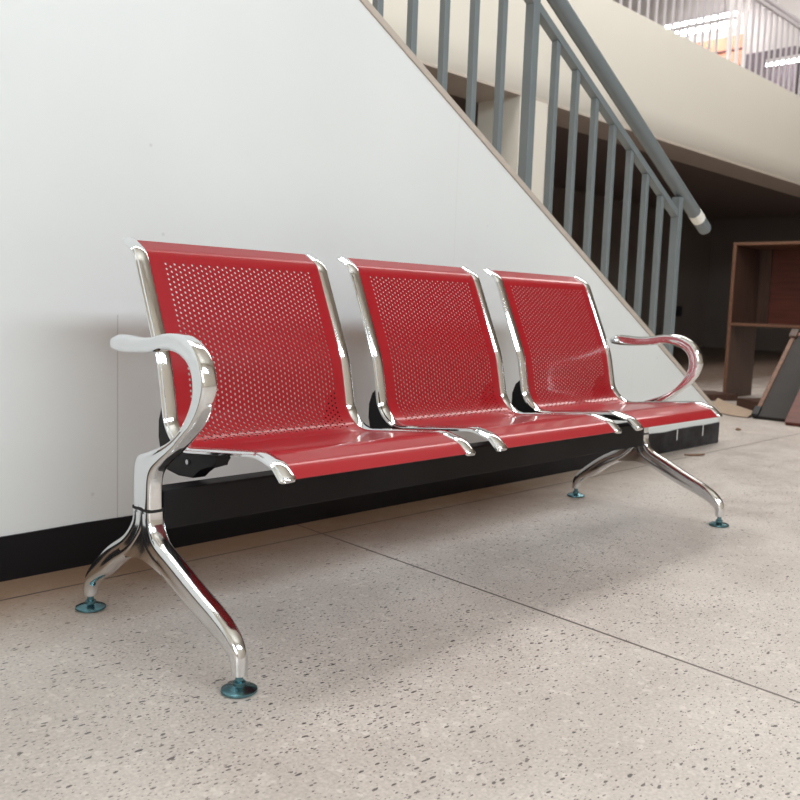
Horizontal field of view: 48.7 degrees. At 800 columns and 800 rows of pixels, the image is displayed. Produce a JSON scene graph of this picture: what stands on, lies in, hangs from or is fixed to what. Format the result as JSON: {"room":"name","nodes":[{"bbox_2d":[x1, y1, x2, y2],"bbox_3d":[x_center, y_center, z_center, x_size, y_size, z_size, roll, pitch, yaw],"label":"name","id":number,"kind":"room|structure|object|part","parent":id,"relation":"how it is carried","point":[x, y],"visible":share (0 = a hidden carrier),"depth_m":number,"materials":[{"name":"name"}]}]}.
{"room":"building lobby","nodes":[
{"label":"building lobby","id":0,"kind":"room"},
{"bbox_2d":[0,0,718,536],"bbox_3d":[-1.308,-1.911,1.297,0.100,4.724,8.548,8,9,44],"label":"wall","id":1,"kind":"structure","parent":0,"point":[287,126],"depth_m":2.22,"materials":[{"name":"paint"}]},
{"bbox_2d":[0,422,719,581],"bbox_3d":[-1.351,0.388,1.508,0.006,0.106,8.551,8,9,44],"label":"baseboard","id":2,"kind":"structure","parent":1,"relation":"attached to","point":[27,554],"depth_m":2.47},
{"bbox_2d":[360,0,719,411],"bbox_3d":[-1.303,-1.985,1.292,0.112,4.601,8.554,8,9,44],"label":"trim","id":3,"kind":"structure","parent":1,"relation":"attached to","point":[366,3],"depth_m":3.12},
{"bbox_2d":[372,0,710,355],"bbox_3d":[0.073,-1.547,2.772,0.066,2.963,4.190,8,9,44],"label":"stair railing","id":4,"kind":"object","parent":1,"relation":"attached to","point":[536,15],"visible":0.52,"depth_m":3.50,"materials":[{"name":"grey metal"}]},
{"bbox_3d":[0.473,-1.121,3.245,0.039,0.773,0.039,8,9,44],"label":"post","id":5,"kind":"part","parent":4,"relation":"part of","materials":[{"name":"grey metal"}]},
{"bbox_3d":[-0.027,-1.811,2.631,0.034,2.133,3.830,8,9,44],"label":"rail","id":6,"kind":"part","parent":4,"relation":"part of","materials":[{"name":"grey metal"}]},
{"bbox_3d":[0.084,-1.861,2.738,0.064,2.330,4.190,8,9,44],"label":"handrail","id":7,"kind":"part","parent":4,"relation":"part of","materials":[{"name":"grey metal"}]},
{"bbox_3d":[1.279,-0.555,4.157,0.039,0.780,0.039,8,9,44],"label":"post","id":8,"kind":"part","parent":4,"relation":"part of","materials":[{"name":"grey metal"}]},
{"bbox_2d":[0,347,799,799],"bbox_3d":[2.135,-0.018,7.493,15.500,0.120,22.000,8,9,44],"label":"floor","id":9,"kind":"structure","parent":0,"point":[528,639],"depth_m":1.65,"materials":[{"name":"stone"}]},
{"bbox_2d":[75,237,728,698],"bbox_3d":[0.189,0.030,2.251,0.584,0.767,1.861,8,9,44],"label":"bench","id":10,"kind":"object","parent":9,"relation":"on","point":[343,456],"visible":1,"depth_m":2.02,"materials":[{"name":"red metal"}]},
{"bbox_3d":[-0.434,0.040,1.601,0.325,0.327,0.033,8,9,44],"label":"armrest","id":11,"kind":"part","parent":10,"relation":"part of","materials":[{"name":"silver metal"}]},
{"bbox_3d":[-0.449,0.318,1.635,0.551,0.222,0.034,8,9,44],"label":"leg frame","id":12,"kind":"part","parent":10,"relation":"part of","materials":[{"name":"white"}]},
{"bbox_3d":[-0.373,-0.098,1.660,0.550,0.426,0.033,8,9,44],"label":"edge rail","id":13,"kind":"part","parent":10,"relation":"part of","materials":[{"name":"silver metal"}]},
{"bbox_3d":[-0.206,-0.110,1.831,0.540,0.417,0.478,8,9,44],"label":"seat panel","id":14,"kind":"part","parent":10,"relation":"part of","materials":[{"name":"red metal"}]},
{"bbox_3d":[-0.038,-0.122,2.002,0.550,0.426,0.033,8,9,44],"label":"edge rail","id":15,"kind":"part","parent":10,"relation":"part of","materials":[{"name":"silver metal"}]},
{"bbox_3d":[0.036,-0.128,2.077,0.550,0.426,0.033,8,9,44],"label":"edge rail","id":16,"kind":"part","parent":10,"relation":"part of","materials":[{"name":"silver metal"}]},
{"bbox_3d":[0.204,-0.140,2.249,0.540,0.417,0.478,8,9,44],"label":"seat panel","id":17,"kind":"part","parent":10,"relation":"part of","materials":[{"name":"red metal"}]},
{"bbox_3d":[0.372,-0.153,2.420,0.550,0.426,0.033,8,9,44],"label":"edge rail","id":18,"kind":"part","parent":10,"relation":"part of","materials":[{"name":"silver metal"}]},
{"bbox_3d":[0.446,-0.158,2.495,0.550,0.426,0.033,8,9,44],"label":"edge rail","id":19,"kind":"part","parent":10,"relation":"part of","materials":[{"name":"silver metal"}]},
{"bbox_3d":[0.614,-0.171,2.667,0.540,0.417,0.478,8,9,44],"label":"seat panel","id":20,"kind":"part","parent":10,"relation":"part of","materials":[{"name":"red metal"}]},
{"bbox_3d":[0.782,-0.183,2.837,0.550,0.426,0.033,8,9,44],"label":"edge rail","id":21,"kind":"part","parent":10,"relation":"part of","materials":[{"name":"silver metal"}]},
{"bbox_3d":[0.810,0.224,2.918,0.551,0.222,0.034,8,9,44],"label":"leg frame","id":22,"kind":"part","parent":10,"relation":"part of","materials":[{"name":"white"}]},
{"bbox_3d":[0.825,-0.053,2.884,0.325,0.327,0.033,8,9,44],"label":"armrest","id":23,"kind":"part","parent":10,"relation":"part of","materials":[{"name":"silver metal"}]},
{"bbox_2d":[684,453,704,455],"bbox_3d":[1.366,0.253,4.104,0.101,0.011,0.026,2,6,-3],"label":"scrap","id":24,"kind":"object","parent":9,"relation":"on","point":[702,453],"visible":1,"depth_m":4.09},
{"bbox_2d":[702,390,737,400],"bbox_3d":[2.279,-0.035,6.906,0.620,0.050,0.300,0,6,-18],"label":"wooden plank","id":25,"kind":"object","parent":9,"relation":"on","point":[712,395],"visible":0.36,"depth_m":6.83,"materials":[{"name":"brown wood"}]},
{"bbox_2d":[713,398,751,417],"bbox_3d":[2.251,0.045,6.059,0.311,0.062,0.723,2,6,-3],"label":"cardboard sheet","id":26,"kind":"object","parent":9,"relation":"on","point":[724,407],"visible":0.73,"depth_m":5.94,"materials":[{"name":"beige cardboard"}]},
{"bbox_2d":[736,398,760,410],"bbox_3d":[2.649,0.039,6.248,0.400,0.070,0.320,1,6,-14],"label":"wooden block","id":27,"kind":"object","parent":9,"relation":"on","point":[748,403],"visible":0.18,"depth_m":6.25,"materials":[{"name":"brown wood"}]},
{"bbox_2d":[723,241,799,396],"bbox_3d":[3.304,-0.563,6.657,1.500,1.225,0.500,8,9,44],"label":"bookcase","id":28,"kind":"object","parent":9,"relation":"on","point":[765,276],"visible":0.85,"depth_m":7.15,"materials":[{"name":"brown wood"}]},
{"bbox_3d":[2.781,-0.626,7.173,0.025,1.203,0.488,8,9,44],"label":"panel","id":29,"kind":"part","parent":28,"relation":"part of","materials":[{"name":"brown wood"}]},
{"bbox_3d":[3.299,-0.540,6.655,1.450,0.022,0.488,8,9,44],"label":"shelf","id":30,"kind":"part","parent":28,"relation":"part of","materials":[{"name":"brown wood"}]},
{"bbox_3d":[3.325,-1.161,6.592,1.500,0.022,0.500,8,9,44],"label":"panel","id":31,"kind":"part","parent":28,"relation":"part of","materials":[{"name":"brown wood"}]},
{"bbox_3d":[3.485,-0.863,6.800,1.450,0.603,0.012,8,9,44],"label":"panel","id":32,"kind":"part","parent":28,"relation":"part of","materials":[{"name":"brown wood"}]},
{"bbox_2d":[751,329,799,421],"bbox_3d":[2.755,-0.145,5.603,0.780,0.579,0.608,8,9,44],"label":"leaning board","id":33,"kind":"object","parent":9,"relation":"on","point":[781,391],"visible":1,"depth_m":5.74,"materials":[{"name":"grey wood"}]},
{"bbox_3d":[2.300,0.080,5.697,0.042,0.080,0.081,8,9,44],"label":"corner knob","id":34,"kind":"part","parent":33,"relation":"part of","materials":[{"name":"black plastic"}]},
{"bbox_3d":[2.685,-0.439,6.015,0.050,0.088,0.088,8,9,44],"label":"corner knob","id":35,"kind":"part","parent":33,"relation":"part of","materials":[{"name":"grey plastic"}]},
{"bbox_2d":[785,389,799,426],"bbox_3d":[2.723,-0.027,5.306,0.630,0.406,0.426,8,9,44],"label":"wooden board","id":36,"kind":"object","parent":9,"relation":"on","point":[793,417],"visible":1,"depth_m":5.40,"materials":[{"name":"brown wood"}]},
{"bbox_2d":[477,95,547,203],"bbox_3d":[0.928,-1.351,7.710,0.450,2.398,0.390,8,9,44],"label":"wall column","id":37,"kind":"structure","parent":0,"point":[510,130],"depth_m":7.50,"materials":[{"name":"beige paint"}]},
{"bbox_2d":[369,0,799,183],"bbox_3d":[1.548,-3.092,7.845,0.160,1.067,22.000,8,9,44],"label":"wall","id":38,"kind":"structure","parent":0,"point":[689,95],"depth_m":8.70,"materials":[{"name":"beige paint"}]},
{"bbox_2d":[619,0,799,95],"bbox_3d":[3.697,-4.373,9.852,0.050,1.200,6.400,8,9,44],"label":"balcony railing","id":39,"kind":"object","parent":38,"relation":"on","point":[770,5],"visible":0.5,"depth_m":10.16,"materials":[{"name":"white metal"}]},
{"bbox_3d":[3.694,-4.372,9.842,0.032,1.200,0.060,8,9,44],"label":"post","id":40,"kind":"part","parent":39,"relation":"part of","materials":[{"name":"white paint"}]},
{"bbox_3d":[3.822,-4.198,9.999,0.032,0.830,0.040,8,9,44],"label":"post","id":41,"kind":"part","parent":39,"relation":"part of","materials":[{"name":"white paint"}]},
{"bbox_3d":[3.958,-4.208,10.137,0.032,0.830,0.040,8,9,44],"label":"post","id":42,"kind":"part","parent":39,"relation":"part of","materials":[{"name":"white metal"}]},
{"bbox_3d":[3.709,-4.618,9.822,0.040,0.035,6.400,8,9,44],"label":"rail","id":43,"kind":"part","parent":39,"relation":"part of","materials":[{"name":"grey paint"}]},
{"bbox_3d":[3.708,-4.686,9.818,0.050,0.030,6.400,8,9,44],"label":"handrail","id":44,"kind":"part","parent":39,"relation":"part of","materials":[{"name":"grey paint"}]},
{"bbox_2d":[421,61,799,196],"bbox_3d":[1.404,-2.583,8.023,0.450,0.017,22.000,8,9,44],"label":"ceiling","id":45,"kind":"structure","parent":0,"point":[456,82],"depth_m":9.34,"materials":[{"name":"beige paint"}]},
{"bbox_2d":[449,94,799,219],"bbox_3d":[-1.016,-3.425,10.336,6.380,0.580,22.000,8,9,44],"label":"ceiling","id":46,"kind":"structure","parent":0,"point":[718,196],"depth_m":13.63,"materials":[{"name":"beige paint"}]},
{"bbox_2d":[543,185,712,346],"bbox_3d":[-1.251,-1.860,10.681,0.120,2.620,22.000,8,9,44],"label":"wall","id":47,"kind":"structure","parent":0,"point":[695,247],"depth_m":16.69,"materials":[{"name":"paint"}]},
{"bbox_2d":[676,306,681,315],"bbox_3d":[5.517,-1.767,17.548,0.040,0.181,0.234,8,9,44],"label":"wall socket","id":48,"kind":"object","parent":47,"relation":"attached to","point":[678,308],"visible":0.64,"depth_m":17.53,"materials":[{"name":"black plastic"}]},
{"bbox_2d":[613,0,799,53],"bbox_3d":[3.851,-5.803,14.731,6.560,3.050,0.120,8,9,44],"label":"wall","id":49,"kind":"structure","parent":0,"point":[793,6],"depth_m":13.36,"materials":[{"name":"white paint"}]},
{"bbox_2d":[697,34,742,65],"bbox_3d":[4.679,-4.855,13.816,1.300,1.420,0.115,8,9,44],"label":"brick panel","id":50,"kind":"object","parent":49,"relation":"attached to","point":[722,42],"visible":0.08,"depth_m":13.47,"materials":[{"name":"brick"}]},
{"bbox_2d":[704,216,799,351],"bbox_3d":[9.917,-3.875,14.952,15.500,6.500,0.120,8,9,44],"label":"wall","id":51,"kind":"structure","parent":0,"point":[725,232],"depth_m":18.07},
{"bbox_3d":[-0.805,-6.531,9.904,6.660,0.100,22.000,8,9,44],"label":"ceiling","id":52,"kind":"structure","parent":0,"visible":0},
{"bbox_2d":[660,6,736,28],"bbox_3d":[4.461,-6.143,13.182,1.210,0.999,0.080,8,9,44],"label":"ceiling light","id":53,"kind":"object","parent":52,"relation":"hanging from","point":[707,16],"visible":0.42,"depth_m":13.16,"materials":[{"name":"white"}]},
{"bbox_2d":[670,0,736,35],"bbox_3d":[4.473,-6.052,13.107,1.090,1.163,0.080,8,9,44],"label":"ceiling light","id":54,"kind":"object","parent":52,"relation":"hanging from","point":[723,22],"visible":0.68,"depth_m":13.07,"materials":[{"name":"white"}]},
{"bbox_2d":[766,0,799,66],"bbox_3d":[5.446,-5.602,12.255,0.590,1.807,0.080,8,9,44],"label":"ceiling light","id":55,"kind":"object","parent":52,"relation":"hanging from","point":[794,56],"visible":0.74,"depth_m":12.40,"materials":[{"name":"white"}]},
{"bbox_3d":[-0.887,-3.821,10.181,6.700,0.250,22.000,8,9,44],"label":"floor","id":56,"kind":"structure","parent":0,"visible":0},
{"bbox_2d":[745,46,799,94],"bbox_3d":[5.430,-4.551,12.975,0.800,1.050,0.295,8,9,44],"label":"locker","id":57,"kind":"object","parent":56,"relation":"on","point":[794,47],"visible":0.08,"depth_m":12.73,"materials":[{"name":"grey metal"}]}
]}

